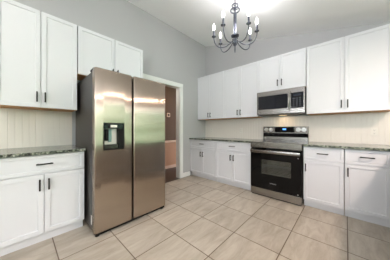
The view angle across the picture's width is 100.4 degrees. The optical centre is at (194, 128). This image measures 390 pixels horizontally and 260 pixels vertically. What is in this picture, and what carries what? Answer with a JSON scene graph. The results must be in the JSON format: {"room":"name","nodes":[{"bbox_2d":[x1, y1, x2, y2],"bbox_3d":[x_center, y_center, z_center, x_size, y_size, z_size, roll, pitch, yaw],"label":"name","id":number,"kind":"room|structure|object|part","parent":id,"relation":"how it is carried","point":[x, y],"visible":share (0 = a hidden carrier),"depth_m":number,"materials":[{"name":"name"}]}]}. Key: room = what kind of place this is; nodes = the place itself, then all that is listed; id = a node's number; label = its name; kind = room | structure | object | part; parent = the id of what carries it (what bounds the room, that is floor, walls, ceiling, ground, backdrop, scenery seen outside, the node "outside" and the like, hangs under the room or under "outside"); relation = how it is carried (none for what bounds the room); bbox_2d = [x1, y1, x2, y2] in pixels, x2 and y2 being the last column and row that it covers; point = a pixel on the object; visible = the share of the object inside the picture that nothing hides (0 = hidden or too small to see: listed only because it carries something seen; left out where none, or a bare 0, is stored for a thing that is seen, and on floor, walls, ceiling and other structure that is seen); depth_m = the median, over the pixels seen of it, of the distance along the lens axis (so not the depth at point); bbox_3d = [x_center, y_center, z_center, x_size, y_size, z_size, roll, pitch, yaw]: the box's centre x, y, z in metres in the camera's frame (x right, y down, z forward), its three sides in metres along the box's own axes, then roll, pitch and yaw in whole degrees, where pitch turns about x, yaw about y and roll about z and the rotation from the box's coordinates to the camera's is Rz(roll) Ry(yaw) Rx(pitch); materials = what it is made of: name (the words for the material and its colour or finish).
{"room":"kitchen","nodes":[
{"label":"kitchen","id":0,"kind":"room"},
{"bbox_2d":[7,0,205,174],"bbox_3d":[-2.048,-0.550,1.996,0.120,3.375,6.738,0,0,43],"label":"wall","id":1,"kind":"structure","parent":0,"point":[169,54],"depth_m":3.19,"materials":[{"name":"grey paint"}]},
{"bbox_2d":[0,108,71,148],"bbox_3d":[-1.950,-0.005,2.006,0.010,0.452,0.700,0,0,43],"label":"backsplash","id":2,"kind":"structure","parent":1,"relation":"attached to","point":[19,128],"depth_m":1.98,"materials":[{"name":"beige paint"}]},
{"bbox_2d":[0,0,76,111],"bbox_3d":[-1.809,-0.767,1.894,0.366,1.070,0.660,0,0,43],"label":"upper cabinet","id":3,"kind":"object","parent":1,"relation":"attached to","point":[38,50],"visible":1,"depth_m":1.77,"materials":[{"name":"white paint"}]},
{"bbox_3d":[-1.821,-0.768,1.678,0.020,1.064,0.326,0,0,43],"label":"door","id":4,"kind":"part","parent":3,"relation":"part of","materials":[{"name":"white paint"}]},
{"bbox_3d":[-1.829,-0.234,1.913,0.307,0.004,0.658,0,0,43],"label":"panel","id":5,"kind":"part","parent":3,"relation":"part of","materials":[{"name":"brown wood"}]},
{"bbox_3d":[-1.595,-0.768,1.922,0.020,1.064,0.326,0,0,43],"label":"door","id":6,"kind":"part","parent":3,"relation":"part of","materials":[{"name":"white paint"}]},
{"bbox_2d":[77,26,142,80],"bbox_3d":[-1.274,-0.997,2.469,0.366,0.610,0.890,0,0,43],"label":"upper cabinet","id":7,"kind":"object","parent":1,"relation":"attached to","point":[94,49],"visible":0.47,"depth_m":2.27,"materials":[{"name":"white paint"}]},
{"bbox_3d":[-1.295,-0.694,2.488,0.307,0.004,0.888,0,0,43],"label":"panel","id":8,"kind":"part","parent":7,"relation":"part of","materials":[{"name":"brown wood"}]},
{"bbox_3d":[-1.327,-0.998,2.212,0.020,0.604,0.441,0,0,43],"label":"door","id":9,"kind":"part","parent":7,"relation":"part of","materials":[{"name":"white paint"}]},
{"bbox_3d":[-1.022,-0.998,2.540,0.020,0.604,0.441,0,0,43],"label":"door","id":10,"kind":"part","parent":7,"relation":"part of","materials":[{"name":"white paint"}]},
{"bbox_2d":[143,73,182,177],"bbox_3d":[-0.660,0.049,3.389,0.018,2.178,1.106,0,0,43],"label":"trim","id":11,"kind":"structure","parent":1,"relation":"attached to","point":[145,76],"depth_m":3.73,"materials":[{"name":"white paint"}]},
{"bbox_2d":[183,171,189,176],"bbox_3d":[-0.204,1.085,3.882,0.016,0.105,0.234,0,0,43],"label":"baseboard","id":12,"kind":"structure","parent":1,"relation":"attached to","point":[185,174],"depth_m":3.87,"materials":[{"name":"white paint"}]},
{"bbox_2d":[165,86,175,140],"bbox_3d":[-0.913,-0.082,4.600,0.100,2.440,3.700,0,0,43],"label":"wall","id":13,"kind":"structure","parent":0,"point":[170,93],"depth_m":4.74,"materials":[{"name":"brown paint"}]},
{"bbox_2d":[165,142,175,165],"bbox_3d":[-0.872,0.768,4.562,0.012,0.740,3.500,0,0,43],"label":"wainscoting","id":14,"kind":"structure","parent":13,"relation":"attached to","point":[170,148],"depth_m":4.72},
{"bbox_2d":[165,164,175,168],"bbox_3d":[-0.862,1.095,4.553,0.014,0.085,3.500,0,0,43],"label":"baseboard","id":15,"kind":"structure","parent":13,"relation":"attached to","point":[173,165],"depth_m":4.71,"materials":[{"name":"paint"}]},
{"bbox_2d":[0,167,389,259],"bbox_3d":[-0.436,1.188,1.292,5.400,0.100,7.900,0,0,43],"label":"floor","id":16,"kind":"structure","parent":0,"point":[200,218],"depth_m":1.75,"materials":[{"name":"tile"}]},
{"bbox_2d":[0,151,83,256],"bbox_3d":[-1.703,0.696,1.803,0.644,0.884,0.672,0,0,43],"label":"base cabinet","id":17,"kind":"object","parent":16,"relation":"on","point":[42,196],"visible":1,"depth_m":1.58,"materials":[{"name":"white paint"}]},
{"bbox_3d":[-1.616,0.741,1.491,0.020,0.582,0.333,0,0,43],"label":"door","id":18,"kind":"part","parent":17,"relation":"part of","materials":[{"name":"white paint"}]},
{"bbox_3d":[-1.500,0.350,1.616,0.020,0.179,0.672,0,0,43],"label":"drawer","id":19,"kind":"part","parent":17,"relation":"part of","materials":[{"name":"white paint"}]},
{"bbox_2d":[0,145,85,157],"bbox_3d":[-1.709,0.237,1.794,0.628,0.030,0.716,0,0,43],"label":"countertop","id":20,"kind":"structure","parent":17,"relation":"on","point":[29,151],"depth_m":1.67,"materials":[{"name":"stone"}]},
{"bbox_3d":[-1.385,0.741,1.740,0.020,0.582,0.333,0,0,43],"label":"door","id":21,"kind":"part","parent":17,"relation":"part of","materials":[{"name":"white paint"}]},
{"bbox_2d":[76,67,164,236],"bbox_3d":[-1.046,0.245,2.298,0.874,1.786,0.898,0,0,43],"label":"refrigerator","id":22,"kind":"object","parent":16,"relation":"on","point":[120,117],"visible":0.94,"depth_m":1.90,"materials":[{"name":"grey metal"}]},
{"bbox_3d":[-0.965,0.076,1.839,0.009,0.143,0.039,0,0,43],"label":"water panel","id":23,"kind":"part","parent":22,"relation":"part of","materials":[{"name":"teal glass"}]},
{"bbox_3d":[-0.924,0.222,1.846,0.081,1.741,0.403,0,0,43],"label":"freezer door","id":24,"kind":"part","parent":22,"relation":"part of","materials":[{"name":"silver metal"}]},
{"bbox_3d":[-0.927,0.084,1.839,0.075,0.298,0.224,0,0,43],"label":"dispenser frame","id":25,"kind":"part","parent":22,"relation":"part of","materials":[{"name":"black plastic"}]},
{"bbox_3d":[-0.928,-0.029,1.841,0.060,0.051,0.204,0,0,43],"label":"control panel","id":26,"kind":"part","parent":22,"relation":"part of","materials":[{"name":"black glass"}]},
{"bbox_3d":[-0.611,0.222,2.183,0.081,1.741,0.474,0,0,43],"label":"fridge door","id":27,"kind":"part","parent":22,"relation":"part of","materials":[{"name":"silver metal"}]},
{"bbox_2d":[190,139,217,181],"bbox_3d":[0.355,0.696,3.920,0.770,0.884,0.644,0,0,43],"label":"base cabinet","id":28,"kind":"object","parent":16,"relation":"on","point":[202,152],"visible":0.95,"depth_m":3.68,"materials":[{"name":"white paint"}]},
{"bbox_3d":[0.025,0.741,3.849,0.382,0.582,0.020,0,0,43],"label":"door","id":29,"kind":"part","parent":28,"relation":"part of","materials":[{"name":"white paint"}]},
{"bbox_3d":[0.167,0.350,3.717,0.770,0.179,0.020,0,0,43],"label":"drawer","id":30,"kind":"part","parent":28,"relation":"part of","materials":[{"name":"white paint"}]},
{"bbox_3d":[0.309,0.741,3.585,0.382,0.582,0.020,0,0,43],"label":"door","id":31,"kind":"part","parent":28,"relation":"part of","materials":[{"name":"white paint"}]},
{"bbox_2d":[189,137,261,142],"bbox_3d":[0.638,0.237,3.655,1.553,0.030,0.628,0,0,43],"label":"countertop","id":32,"kind":"structure","parent":28,"relation":"on","point":[197,138],"depth_m":3.38,"materials":[{"name":"stone"}]},
{"bbox_2d":[216,141,251,189],"bbox_3d":[0.924,0.696,3.391,0.771,0.884,0.644,0,0,43],"label":"base cabinet","id":33,"kind":"object","parent":16,"relation":"on","point":[233,159],"visible":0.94,"depth_m":3.16,"materials":[{"name":"white paint"}]},
{"bbox_3d":[0.594,0.741,3.321,0.382,0.582,0.020,0,0,43],"label":"door","id":34,"kind":"part","parent":33,"relation":"part of","materials":[{"name":"white paint"}]},
{"bbox_3d":[0.736,0.350,3.189,0.771,0.179,0.020,0,0,43],"label":"drawer","id":35,"kind":"part","parent":33,"relation":"part of","materials":[{"name":"white paint"}]},
{"bbox_3d":[0.879,0.741,3.057,0.382,0.582,0.020,0,0,43],"label":"door","id":36,"kind":"part","parent":33,"relation":"part of","materials":[{"name":"white paint"}]},
{"bbox_2d":[250,126,308,205],"bbox_3d":[1.468,0.548,2.830,0.770,1.180,0.702,0,0,43],"label":"electric range","id":37,"kind":"object","parent":16,"relation":"on","point":[276,159],"visible":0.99,"depth_m":2.69,"materials":[{"name":"grey metal"}]},
{"bbox_2d":[250,148,301,197],"bbox_3d":[1.428,0.667,2.788,0.764,0.658,0.586,0,0,43],"label":"oven","id":38,"kind":"object","parent":37,"relation":"in","point":[274,170],"depth_m":2.63,"materials":[{"name":"black glass"}]},
{"bbox_3d":[1.278,1.060,2.626,0.764,0.116,0.034,0,0,43],"label":"storage drawer","id":39,"kind":"part","parent":37,"relation":"part of","materials":[{"name":"silver metal"}]},
{"bbox_2d":[256,140,307,144],"bbox_3d":[1.474,0.229,2.837,0.770,0.015,0.540,0,0,43],"label":"cooktop","id":40,"kind":"object","parent":37,"relation":"in","point":[302,142],"depth_m":2.85,"materials":[{"name":"grey metal"}]},
{"bbox_3d":[1.671,0.018,3.039,0.335,0.100,0.005,0,0,43],"label":"display panel","id":41,"kind":"part","parent":37,"relation":"part of","materials":[{"name":"black glass"}]},
{"bbox_3d":[1.666,0.019,3.044,0.754,0.106,0.004,0,0,43],"label":"control panel","id":42,"kind":"part","parent":37,"relation":"part of","materials":[{"name":"silver metal"}]},
{"bbox_2d":[303,146,343,214],"bbox_3d":[1.945,0.696,2.443,0.438,0.884,0.644,0,0,43],"label":"base cabinet","id":43,"kind":"object","parent":16,"relation":"on","point":[323,168],"visible":0.99,"depth_m":2.23,"materials":[{"name":"white paint"}]},
{"bbox_3d":[1.758,0.350,2.241,0.438,0.179,0.020,0,0,43],"label":"drawer","id":44,"kind":"part","parent":43,"relation":"part of","materials":[{"name":"white paint"}]},
{"bbox_2d":[303,142,389,150],"bbox_3d":[2.098,0.237,2.298,0.863,0.030,0.628,0,0,43],"label":"countertop","id":45,"kind":"structure","parent":43,"relation":"on","point":[374,147],"depth_m":2.16,"materials":[{"name":"stone"}]},
{"bbox_2d":[345,149,389,227],"bbox_3d":[2.253,0.696,2.157,0.389,0.884,0.644,0,0,43],"label":"base cabinet","id":46,"kind":"object","parent":16,"relation":"on","point":[367,172],"visible":0.98,"depth_m":1.95,"materials":[{"name":"white paint"}]},
{"bbox_3d":[2.066,0.350,1.955,0.389,0.179,0.020,0,0,43],"label":"drawer","id":47,"kind":"part","parent":46,"relation":"part of","materials":[{"name":"white paint"}]},
{"bbox_2d":[127,0,389,46],"bbox_3d":[-0.428,-1.786,0.492,4.540,1.200,6.978,0,0,43],"label":"ceiling","id":48,"kind":"structure","parent":0,"point":[195,19],"depth_m":2.62,"materials":[{"name":"paint"}]},
{"bbox_2d":[212,0,258,52],"bbox_3d":[0.542,-1.444,2.218,0.631,0.808,0.508,0,0,14],"label":"chandelier","id":49,"kind":"object","parent":48,"relation":"hanging from","point":[235,35],"visible":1,"depth_m":2.21,"materials":[{"name":"grey metal"}]},
{"bbox_3d":[0.550,-1.272,2.232,0.108,0.028,0.108,0,0,43],"label":"hub plate","id":50,"kind":"part","parent":49,"relation":"part of","materials":[{"name":"grey metal"}]},
{"bbox_2d":[206,22,389,201],"bbox_3d":[1.905,-0.564,3.005,4.540,3.404,0.120,0,0,43],"label":"wall","id":51,"kind":"structure","parent":0,"point":[217,61],"depth_m":3.30,"materials":[{"name":"grey paint"}]},
{"bbox_2d":[198,71,223,119],"bbox_3d":[0.450,-0.767,4.021,0.770,1.070,0.366,0,0,43],"label":"upper cabinet","id":52,"kind":"object","parent":51,"relation":"attached to","point":[210,87],"visible":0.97,"depth_m":3.89,"materials":[{"name":"white paint"}]},
{"bbox_3d":[0.214,-0.768,4.053,0.381,1.064,0.020,0,0,43],"label":"door","id":53,"kind":"part","parent":52,"relation":"part of","materials":[{"name":"white paint"}]},
{"bbox_3d":[0.499,-0.768,3.789,0.381,1.064,0.020,0,0,43],"label":"door","id":54,"kind":"part","parent":52,"relation":"part of","materials":[{"name":"white paint"}]},
{"bbox_2d":[223,61,263,118],"bbox_3d":[1.020,-0.767,3.492,0.774,1.070,0.366,0,0,43],"label":"upper cabinet","id":55,"kind":"object","parent":51,"relation":"attached to","point":[240,84],"visible":0.98,"depth_m":3.36,"materials":[{"name":"white paint"}]},
{"bbox_3d":[0.784,-0.768,3.524,0.383,1.064,0.020,0,0,43],"label":"door","id":56,"kind":"part","parent":55,"relation":"part of","materials":[{"name":"white paint"}]},
{"bbox_3d":[1.039,-0.234,3.513,0.772,0.004,0.307,0,0,43],"label":"panel","id":57,"kind":"part","parent":55,"relation":"part of","materials":[{"name":"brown wood"}]},
{"bbox_3d":[1.069,-0.768,3.259,0.383,1.064,0.020,0,0,43],"label":"door","id":58,"kind":"part","parent":55,"relation":"part of","materials":[{"name":"white paint"}]},
{"bbox_2d":[258,48,305,92],"bbox_3d":[1.590,-0.990,2.963,0.767,0.624,0.366,0,0,43],"label":"upper cabinet","id":59,"kind":"object","parent":51,"relation":"attached to","point":[287,70],"visible":0.89,"depth_m":2.82,"materials":[{"name":"white paint"}]},
{"bbox_3d":[1.355,-0.991,2.994,0.380,0.618,0.020,0,0,43],"label":"door","id":60,"kind":"part","parent":59,"relation":"part of","materials":[{"name":"white paint"}]},
{"bbox_2d":[257,86,305,115],"bbox_3d":[1.556,-0.461,2.924,0.757,0.428,0.450,0,0,43],"label":"microwave oven","id":61,"kind":"object","parent":59,"relation":"attached to","point":[289,101],"visible":0.99,"depth_m":2.76,"materials":[{"name":"grey metal"}]},
{"bbox_3d":[1.368,-0.443,2.866,0.536,0.328,0.011,0,0,43],"label":"door","id":62,"kind":"part","parent":61,"relation":"part of","materials":[{"name":"silver metal"}]},
{"bbox_3d":[1.543,-0.459,2.665,0.024,0.334,0.054,0,0,43],"label":"handle","id":63,"kind":"part","parent":61,"relation":"part of","materials":[{"name":"silver metal"}]},
{"bbox_3d":[1.642,-0.465,2.613,0.174,0.251,0.009,0,0,43],"label":"control panel","id":64,"kind":"part","parent":61,"relation":"part of","materials":[{"name":"black glass"}]},
{"bbox_3d":[1.638,-0.991,2.731,0.380,0.618,0.020,0,0,43],"label":"door","id":65,"kind":"part","parent":59,"relation":"part of","materials":[{"name":"white paint"}]},
{"bbox_2d":[205,112,389,144],"bbox_3d":[1.472,-0.005,3.318,3.240,0.452,0.010,0,0,43],"label":"backsplash","id":66,"kind":"structure","parent":51,"relation":"attached to","point":[355,128],"depth_m":2.70,"materials":[{"name":"beige tile"}]},
{"bbox_2d":[306,24,389,114],"bbox_3d":[2.203,-0.767,2.393,0.894,1.070,0.366,0,0,43],"label":"upper cabinet","id":67,"kind":"object","parent":51,"relation":"attached to","point":[350,74],"visible":1,"depth_m":2.25,"materials":[{"name":"white paint"}]},
{"bbox_3d":[1.945,-0.768,2.446,0.443,1.064,0.020,0,0,43],"label":"door","id":68,"kind":"part","parent":67,"relation":"part of","materials":[{"name":"white paint"}]},
{"bbox_3d":[2.223,-0.234,2.414,0.892,0.004,0.307,0,0,43],"label":"panel","id":69,"kind":"part","parent":67,"relation":"part of","materials":[{"name":"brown wood"}]},
{"bbox_3d":[2.275,-0.768,2.140,0.443,1.064,0.020,0,0,43],"label":"door","id":70,"kind":"part","parent":67,"relation":"part of","materials":[{"name":"white paint"}]},
{"bbox_2d":[371,128,377,135],"bbox_3d":[2.547,0.043,2.307,0.072,0.116,0.009,0,0,43],"label":"wall outlet","id":71,"kind":"object","parent":51,"relation":"attached to","point":[374,131],"visible":1,"depth_m":2.31,"materials":[{"name":"white plastic"}]}
]}

